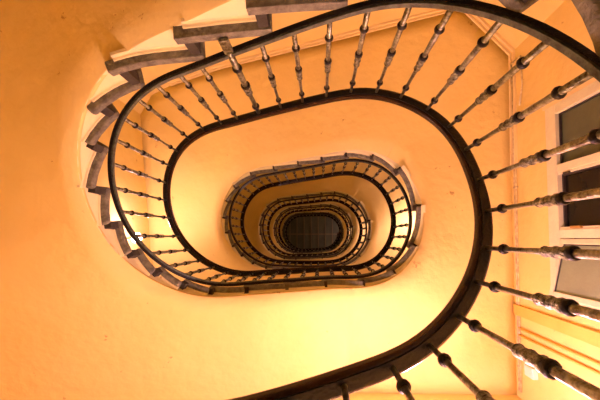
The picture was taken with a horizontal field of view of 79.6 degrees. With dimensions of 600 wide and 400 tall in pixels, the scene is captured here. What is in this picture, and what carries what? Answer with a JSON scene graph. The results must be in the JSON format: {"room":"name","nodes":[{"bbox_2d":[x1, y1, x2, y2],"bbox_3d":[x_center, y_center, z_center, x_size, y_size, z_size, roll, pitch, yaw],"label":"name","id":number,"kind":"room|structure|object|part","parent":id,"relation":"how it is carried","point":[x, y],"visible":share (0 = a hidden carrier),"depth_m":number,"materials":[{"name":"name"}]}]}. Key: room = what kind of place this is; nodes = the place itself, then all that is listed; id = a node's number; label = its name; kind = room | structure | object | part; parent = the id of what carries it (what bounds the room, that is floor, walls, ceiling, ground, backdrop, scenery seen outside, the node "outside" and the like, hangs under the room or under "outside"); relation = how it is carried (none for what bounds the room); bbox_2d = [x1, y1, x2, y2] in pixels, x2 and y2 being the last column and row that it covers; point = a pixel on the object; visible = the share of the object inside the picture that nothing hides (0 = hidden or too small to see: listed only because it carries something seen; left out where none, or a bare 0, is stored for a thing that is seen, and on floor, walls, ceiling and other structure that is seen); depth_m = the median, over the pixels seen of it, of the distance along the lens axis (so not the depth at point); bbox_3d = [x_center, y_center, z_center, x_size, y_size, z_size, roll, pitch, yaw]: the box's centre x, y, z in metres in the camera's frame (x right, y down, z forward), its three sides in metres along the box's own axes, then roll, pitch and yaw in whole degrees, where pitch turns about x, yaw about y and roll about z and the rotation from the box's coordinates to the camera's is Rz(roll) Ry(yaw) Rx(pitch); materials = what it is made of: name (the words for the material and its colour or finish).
{"room":"stairwell","nodes":[
{"label":"stairwell","id":0,"kind":"room"},
{"bbox_2d":[96,89,152,264],"bbox_3d":[-2.419,0.643,9.911,0.385,22.850,4.149,-1,-96,3],"label":"wall","id":1,"kind":"structure","parent":0,"point":[128,157],"depth_m":5.54,"materials":[{"name":"paint"}]},
{"bbox_2d":[141,0,445,94],"bbox_3d":[-0.064,-1.625,10.019,4.528,22.850,0.298,-4,-96,3],"label":"wall","id":2,"kind":"structure","parent":0,"point":[279,20],"depth_m":4.53,"materials":[{"name":"paint"}]},
{"bbox_2d":[0,0,537,399],"bbox_3d":[-0.239,-0.218,2.643,5.240,3.878,4.382,0,-96,3],"label":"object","id":3,"kind":"structure","parent":2,"relation":"attached to","point":[85,314],"depth_m":2.95,"materials":[{"name":"paint"}]},
{"bbox_3d":[-1.469,-0.214,2.477,0.049,0.030,0.273,14,-95,5],"label":"bed moulding","id":4,"kind":"part","parent":3,"relation":"part of","materials":[{"name":"beige paint"}]},
{"bbox_3d":[-1.361,-0.482,2.342,0.048,0.030,0.242,36,-93,6],"label":"bed moulding","id":5,"kind":"part","parent":3,"relation":"part of","materials":[{"name":"beige paint"}]},
{"bbox_3d":[-1.482,0.076,2.630,0.046,0.030,0.230,-6,-96,3],"label":"bed moulding","id":6,"kind":"part","parent":3,"relation":"part of","materials":[{"name":"beige paint"}]},
{"bbox_3d":[-1.163,-0.686,2.189,0.276,0.030,0.051,-31,-97,0],"label":"bed moulding","id":7,"kind":"part","parent":3,"relation":"part of","materials":[{"name":"beige paint"}]},
{"bbox_3d":[-1.411,0.334,2.761,0.046,0.030,0.227,-24,-97,0],"label":"bed moulding","id":8,"kind":"part","parent":3,"relation":"part of","materials":[{"name":"beige paint"}]},
{"bbox_3d":[-1.281,0.544,2.899,0.044,0.030,0.187,-41,-97,-2],"label":"bed moulding","id":9,"kind":"part","parent":3,"relation":"part of","materials":[{"name":"beige paint"}]},
{"bbox_3d":[-0.814,-0.820,1.962,0.443,0.030,0.054,-8,-96,2],"label":"bed moulding","id":10,"kind":"part","parent":3,"relation":"part of","materials":[{"name":"beige paint"}]},
{"bbox_3d":[-1.112,0.700,3.018,0.199,0.030,0.044,33,-93,6],"label":"bed moulding","id":11,"kind":"part","parent":3,"relation":"part of","materials":[{"name":"paint"}]},
{"bbox_3d":[-0.904,0.807,3.135,0.203,0.030,0.044,17,-95,5],"label":"bed moulding","id":12,"kind":"part","parent":3,"relation":"part of","materials":[{"name":"paint"}]},
{"bbox_3d":[-0.393,-0.882,1.759,0.374,0.030,0.041,-5,-96,3],"label":"bed moulding","id":13,"kind":"part","parent":3,"relation":"part of","materials":[{"name":"beige paint"}]},
{"bbox_3d":[-0.639,0.850,3.228,0.278,0.030,0.046,0,-96,3],"label":"bed moulding","id":14,"kind":"part","parent":3,"relation":"part of","materials":[{"name":"orange paint"}]},
{"bbox_3d":[-0.303,0.844,3.301,0.337,0.030,0.040,-3,-96,3],"label":"bed moulding","id":15,"kind":"part","parent":3,"relation":"part of","materials":[{"name":"orange paint"}]},
{"bbox_3d":[0.063,0.828,3.343,0.336,0.030,0.040,-4,-96,3],"label":"bed moulding","id":16,"kind":"part","parent":3,"relation":"part of","materials":[{"name":"orange paint"}]},
{"bbox_3d":[0.432,0.830,3.413,0.346,0.030,0.042,1,-96,3],"label":"bed moulding","id":17,"kind":"part","parent":3,"relation":"part of","materials":[{"name":"paint"}]},
{"bbox_2d":[107,0,599,399],"bbox_3d":[-0.106,0.028,2.665,2.660,5.179,1.570,0,-96,3],"label":"stair railing","id":18,"kind":"object","parent":3,"relation":"on","point":[343,381],"visible":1,"depth_m":1.51,"materials":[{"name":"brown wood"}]},
{"bbox_3d":[-0.366,-0.766,2.095,0.060,0.037,0.060,0,-96,3],"label":"knob","id":19,"kind":"part","parent":18,"relation":"part of","materials":[{"name":"black metal"}]},
{"bbox_3d":[-0.350,-0.737,2.367,0.038,0.944,0.038,0,-96,3],"label":"newel post","id":20,"kind":"part","parent":18,"relation":"part of","materials":[{"name":"metal"}]},
{"bbox_3d":[-0.189,-0.784,1.993,0.044,0.028,0.044,18,-95,5],"label":"knob","id":21,"kind":"part","parent":18,"relation":"part of","materials":[{"name":"black metal"}]},
{"bbox_3d":[-0.022,-0.801,1.901,0.044,0.028,0.044,-34,-97,-1],"label":"knob","id":22,"kind":"part","parent":18,"relation":"part of","materials":[{"name":"black metal"}]},
{"bbox_3d":[-0.078,0.079,3.131,2.665,4.249,1.573,0,-96,3],"label":"handrail","id":23,"kind":"part","parent":18,"relation":"part of","materials":[{"name":"brown wood"}]},
{"bbox_3d":[0.146,-0.815,1.810,0.044,0.028,0.044,35,-93,6],"label":"knob","id":24,"kind":"part","parent":18,"relation":"part of","materials":[{"name":"black metal"}]},
{"bbox_3d":[0.307,-0.820,1.724,0.044,0.028,0.044,-14,-97,2],"label":"knob","id":25,"kind":"part","parent":18,"relation":"part of","materials":[{"name":"black metal"}]},
{"bbox_3d":[0.463,-0.792,1.635,0.044,0.028,0.044,42,-92,6],"label":"knob","id":26,"kind":"part","parent":18,"relation":"part of","materials":[{"name":"black metal"}]},
{"bbox_3d":[0.277,0.498,0.961,0.040,0.025,0.040,25,-94,5],"label":"knob","id":27,"kind":"part","parent":18,"relation":"part of","materials":[{"name":"black metal"}]},
{"bbox_3d":[0.597,-0.731,1.542,0.044,0.028,0.044,14,-95,5],"label":"knob","id":28,"kind":"part","parent":18,"relation":"part of","materials":[{"name":"black metal"}]},
{"bbox_3d":[0.416,0.460,1.035,0.040,0.025,0.040,4,-96,4],"label":"knob","id":29,"kind":"part","parent":18,"relation":"part of","materials":[{"name":"black metal"}]},
{"bbox_3d":[0.836,-0.429,1.899,0.040,0.025,0.040,31,-94,6],"label":"knob","id":30,"kind":"part","parent":18,"relation":"part of","materials":[{"name":"black metal"}]},
{"bbox_3d":[0.547,0.393,1.125,0.040,0.025,0.040,35,-93,6],"label":"knob","id":31,"kind":"part","parent":18,"relation":"part of","materials":[{"name":"black metal"}]},
{"bbox_3d":[0.867,-0.281,1.762,0.040,0.025,0.040,24,-94,5],"label":"knob","id":32,"kind":"part","parent":18,"relation":"part of","materials":[{"name":"black metal"}]},
{"bbox_3d":[0.724,-0.624,1.423,0.044,0.028,0.044,-34,-97,-1],"label":"knob","id":33,"kind":"part","parent":18,"relation":"part of","materials":[{"name":"black metal"}]},
{"bbox_3d":[0.860,-0.113,1.605,0.040,0.025,0.040,-31,-97,0],"label":"knob","id":34,"kind":"part","parent":18,"relation":"part of","materials":[{"name":"black metal"}]},
{"bbox_3d":[0.666,0.297,1.230,0.040,0.025,0.040,20,-95,5],"label":"knob","id":35,"kind":"part","parent":18,"relation":"part of","materials":[{"name":"black metal"}]},
{"bbox_3d":[0.826,0.035,1.470,0.040,0.025,0.040,13,-95,4],"label":"knob","id":36,"kind":"part","parent":18,"relation":"part of","materials":[{"name":"black metal"}]},
{"bbox_3d":[0.757,0.182,1.338,0.040,0.025,0.040,-6,-96,3],"label":"knob","id":37,"kind":"part","parent":18,"relation":"part of","materials":[{"name":"black metal"}]},
{"bbox_3d":[0.802,-0.493,1.296,0.044,0.028,0.044,31,-94,6],"label":"knob","id":38,"kind":"part","parent":18,"relation":"part of","materials":[{"name":"black metal"}]},
{"bbox_3d":[0.834,-0.345,1.159,0.044,0.028,0.044,24,-94,5],"label":"knob","id":39,"kind":"part","parent":18,"relation":"part of","materials":[{"name":"black metal"}]},
{"bbox_3d":[0.826,-0.177,1.002,0.044,0.028,0.044,-31,-97,0],"label":"knob","id":40,"kind":"part","parent":18,"relation":"part of","materials":[{"name":"black metal"}]},
{"bbox_3d":[0.801,0.806,3.566,0.337,0.030,0.057,-17,-97,1],"label":"bed moulding","id":41,"kind":"part","parent":3,"relation":"part of","materials":[{"name":"beige paint"}]},
{"bbox_3d":[1.066,-0.502,4.482,0.332,0.030,0.056,36,-93,6],"label":"bed moulding","id":42,"kind":"part","parent":3,"relation":"part of","materials":[{"name":"paint"}]},
{"bbox_3d":[1.119,0.626,3.733,0.059,0.030,0.362,43,-92,6],"label":"bed moulding","id":43,"kind":"part","parent":3,"relation":"part of","materials":[{"name":"beige paint"}]},
{"bbox_3d":[1.296,-0.182,4.189,0.072,0.030,0.485,-20,-97,1],"label":"bed moulding","id":44,"kind":"part","parent":3,"relation":"part of","materials":[{"name":"paint"}]},
{"bbox_3d":[1.318,0.271,3.927,0.066,0.030,0.443,12,-95,4],"label":"bed moulding","id":45,"kind":"part","parent":3,"relation":"part of","materials":[{"name":"beige paint"}]},
{"bbox_2d":[227,157,379,266],"bbox_3d":[0.135,0.494,9.396,5.238,3.878,4.382,0,-96,3],"label":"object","id":46,"kind":"structure","parent":2,"relation":"attached to","point":[255,212],"depth_m":8.93,"materials":[{"name":"paint"}]},
{"bbox_2d":[262,195,366,257],"bbox_3d":[0.275,0.811,9.803,2.542,4.396,1.566,0,-96,3],"label":"stair railing","id":47,"kind":"object","parent":46,"relation":"on","point":[351,208],"visible":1,"depth_m":9.64,"materials":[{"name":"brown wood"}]},
{"bbox_2d":[262,194,351,255],"bbox_3d":[0.323,0.850,12.772,5.238,3.878,4.382,0,-96,3],"label":"staircase","id":48,"kind":"structure","parent":2,"relation":"attached to","point":[337,205],"depth_m":12.56,"materials":[{"name":"paint"}]},
{"bbox_2d":[275,206,350,251],"bbox_3d":[0.408,1.142,13.188,2.562,4.402,1.598,0,-96,3],"label":"stair railing","id":49,"kind":"object","parent":48,"relation":"on","point":[318,207],"visible":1,"depth_m":13.07,"materials":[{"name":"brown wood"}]},
{"bbox_2d":[275,206,340,251],"bbox_3d":[0.455,1.188,15.929,5.153,3.432,4.389,0,-96,3],"label":"staircase","id":50,"kind":"structure","parent":2,"relation":"attached to","point":[332,213],"depth_m":15.63,"materials":[{"name":"paint"}]},
{"bbox_2d":[284,213,341,249],"bbox_3d":[0.570,1.521,16.563,2.632,4.402,1.675,0,-96,3],"label":"stair railing","id":51,"kind":"object","parent":50,"relation":"on","point":[300,215],"visible":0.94,"depth_m":16.52,"materials":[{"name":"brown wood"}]},
{"bbox_2d":[140,11,478,286],"bbox_3d":[-0.053,0.138,6.020,5.236,3.878,4.382,0,-96,3],"label":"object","id":52,"kind":"structure","parent":2,"relation":"attached to","point":[205,178],"depth_m":5.29,"materials":[{"name":"paint"}]},
{"bbox_3d":[-0.897,-0.331,5.507,0.325,0.030,0.054,-31,-97,0],"label":"bed moulding","id":53,"kind":"part","parent":52,"relation":"part of","materials":[{"name":"beige paint"}]},
{"bbox_3d":[-0.569,-0.463,5.329,0.352,0.030,0.049,-9,-96,2],"label":"bed moulding","id":54,"kind":"part","parent":52,"relation":"part of","materials":[{"name":"paint"}]},
{"bbox_3d":[-0.210,-0.520,5.144,0.339,0.030,0.039,-5,-96,3],"label":"bed moulding","id":55,"kind":"part","parent":52,"relation":"part of","materials":[{"name":"paint"}]},
{"bbox_3d":[0.128,-0.567,4.969,0.304,0.030,0.040,-4,-96,3],"label":"bed moulding","id":56,"kind":"part","parent":52,"relation":"part of","materials":[{"name":"paint"}]},
{"bbox_2d":[229,159,411,266],"bbox_3d":[0.116,0.423,6.435,2.645,4.394,1.632,0,-96,3],"label":"stair railing","id":57,"kind":"object","parent":52,"relation":"on","point":[372,180],"visible":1,"depth_m":5.99,"materials":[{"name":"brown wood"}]},
{"bbox_3d":[0.443,-0.610,4.817,0.293,0.030,0.042,-5,-96,3],"label":"bed moulding","id":58,"kind":"part","parent":52,"relation":"part of","materials":[{"name":"paint"}]},
{"bbox_3d":[0.760,-0.616,4.667,0.307,0.030,0.050,9,-95,4],"label":"bed moulding","id":59,"kind":"part","parent":52,"relation":"part of","materials":[{"name":"paint"}]},
{"bbox_2d":[168,9,517,165],"bbox_3d":[0.375,-1.875,4.902,4.874,1.554,1.612,20,-95,5],"label":"trim","id":60,"kind":"structure","parent":2,"relation":"attached to","point":[480,19],"depth_m":4.29,"materials":[{"name":"paint"}]},
{"bbox_2d":[283,213,340,248],"bbox_3d":[0.730,1.651,20.405,5.600,0.090,4.800,0,-96,3],"label":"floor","id":61,"kind":"structure","parent":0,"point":[309,232],"depth_m":20.41,"materials":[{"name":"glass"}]},
{"bbox_2d":[349,393,521,399],"bbox_3d":[0.186,2.757,9.543,4.770,22.850,0.200,-1,-96,3],"label":"wall","id":62,"kind":"structure","parent":0,"point":[354,396],"depth_m":3.71,"materials":[{"name":"paint"}]},
{"bbox_2d":[472,0,599,399],"bbox_3d":[2.551,0.434,9.657,0.710,22.850,4.420,0,-96,3],"label":"wall","id":63,"kind":"structure","parent":0,"point":[550,69],"depth_m":3.44,"materials":[{"name":"paint"}]},
{"bbox_2d":[511,65,522,392],"bbox_3d":[2.302,0.203,3.830,0.025,0.062,3.502,2,-96,3],"label":"conduit","id":64,"kind":"object","parent":63,"relation":"attached to","point":[515,187],"visible":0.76,"depth_m":3.79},
{"bbox_2d":[510,55,533,111],"bbox_3d":[2.337,-1.234,3.792,0.018,0.430,0.627,2,-96,3],"label":"cable loop","id":65,"kind":"object","parent":63,"relation":"attached to","point":[520,55],"visible":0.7,"depth_m":3.80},
{"bbox_2d":[524,364,537,379],"bbox_3d":[2.218,1.652,3.459,0.056,0.140,0.100,0,-96,3],"label":"junction box","id":66,"kind":"object","parent":63,"relation":"attached to","point":[530,371],"visible":0.9,"depth_m":3.42,"materials":[{"name":"beige plastic"}]},
{"bbox_2d":[513,304,599,347],"bbox_3d":[2.181,0.987,2.252,0.034,3.120,0.110,0,-96,3],"label":"trim","id":67,"kind":"structure","parent":63,"relation":"attached to","point":[590,336],"depth_m":3.05,"materials":[{"name":"paint"}]},
{"bbox_2d":[518,327,599,374],"bbox_3d":[2.173,1.192,2.196,0.025,3.050,0.091,0,-96,3],"label":"pipe","id":68,"kind":"object","parent":63,"relation":"attached to","point":[520,328],"visible":1,"depth_m":3.03,"materials":[{"name":"orange metal"}]},
{"bbox_2d":[542,77,595,110],"bbox_3d":[2.267,-0.961,2.564,0.020,1.740,0.050,0,-96,3],"label":"trim","id":69,"kind":"structure","parent":63,"relation":"attached to","point":[593,79],"depth_m":3.02,"materials":[{"name":"paint"}]},
{"bbox_2d":[545,80,599,309],"bbox_3d":[2.237,-0.062,2.475,0.250,1.650,1.767,2,-96,3],"label":"window","id":70,"kind":"structure","parent":63,"relation":"in","point":[573,117],"depth_m":2.96,"materials":[{"name":"paint"}]},
{"bbox_3d":[2.203,0.577,3.067,0.045,0.045,0.500,15,-95,5],"label":"sash frame","id":71,"kind":"part","parent":70,"relation":"part of","materials":[{"name":"paint"}]},
{"bbox_3d":[2.107,0.726,2.379,0.045,1.300,0.045,15,-95,5],"label":"sash frame","id":72,"kind":"part","parent":70,"relation":"part of","materials":[{"name":"paint"}]},
{"bbox_3d":[2.164,0.509,2.397,0.006,1.295,0.405,15,-95,5],"label":"pane","id":73,"kind":"part","parent":70,"relation":"part of","materials":[{"name":"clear glass"}]},
{"bbox_3d":[2.270,-0.306,2.479,0.060,1.410,0.020,0,-96,3],"label":"sash frame","id":74,"kind":"part","parent":70,"relation":"part of","materials":[{"name":"paint"}]},
{"bbox_3d":[2.252,0.171,2.430,0.060,1.410,0.020,0,-96,3],"label":"sash frame","id":75,"kind":"part","parent":70,"relation":"part of","materials":[{"name":"paint"}]},
{"bbox_3d":[2.295,-0.617,2.511,0.006,1.410,0.466,2,-96,3],"label":"pane","id":76,"kind":"part","parent":70,"relation":"part of","materials":[{"name":"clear glass"}]},
{"bbox_3d":[2.225,0.288,2.419,0.045,1.300,0.045,15,-95,5],"label":"sash frame","id":77,"kind":"part","parent":70,"relation":"part of","materials":[{"name":"paint"}]},
{"bbox_3d":[2.276,-0.069,2.444,0.006,1.390,0.461,2,-96,3],"label":"pane","id":78,"kind":"part","parent":70,"relation":"part of","materials":[{"name":"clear glass"}]},
{"bbox_3d":[-0.494,-0.674,-1.624,5.800,0.120,5.000,0,-96,3],"label":"floor","id":79,"kind":"structure","parent":0,"visible":0},
{"bbox_2d":[571,0,599,56],"bbox_3d":[-0.412,-0.511,-0.357,5.222,3.204,4.306,0,-96,3],"label":"staircase","id":80,"kind":"structure","parent":79,"relation":"on","point":[589,10],"depth_m":1.01,"materials":[{"name":"paint"}]}
]}

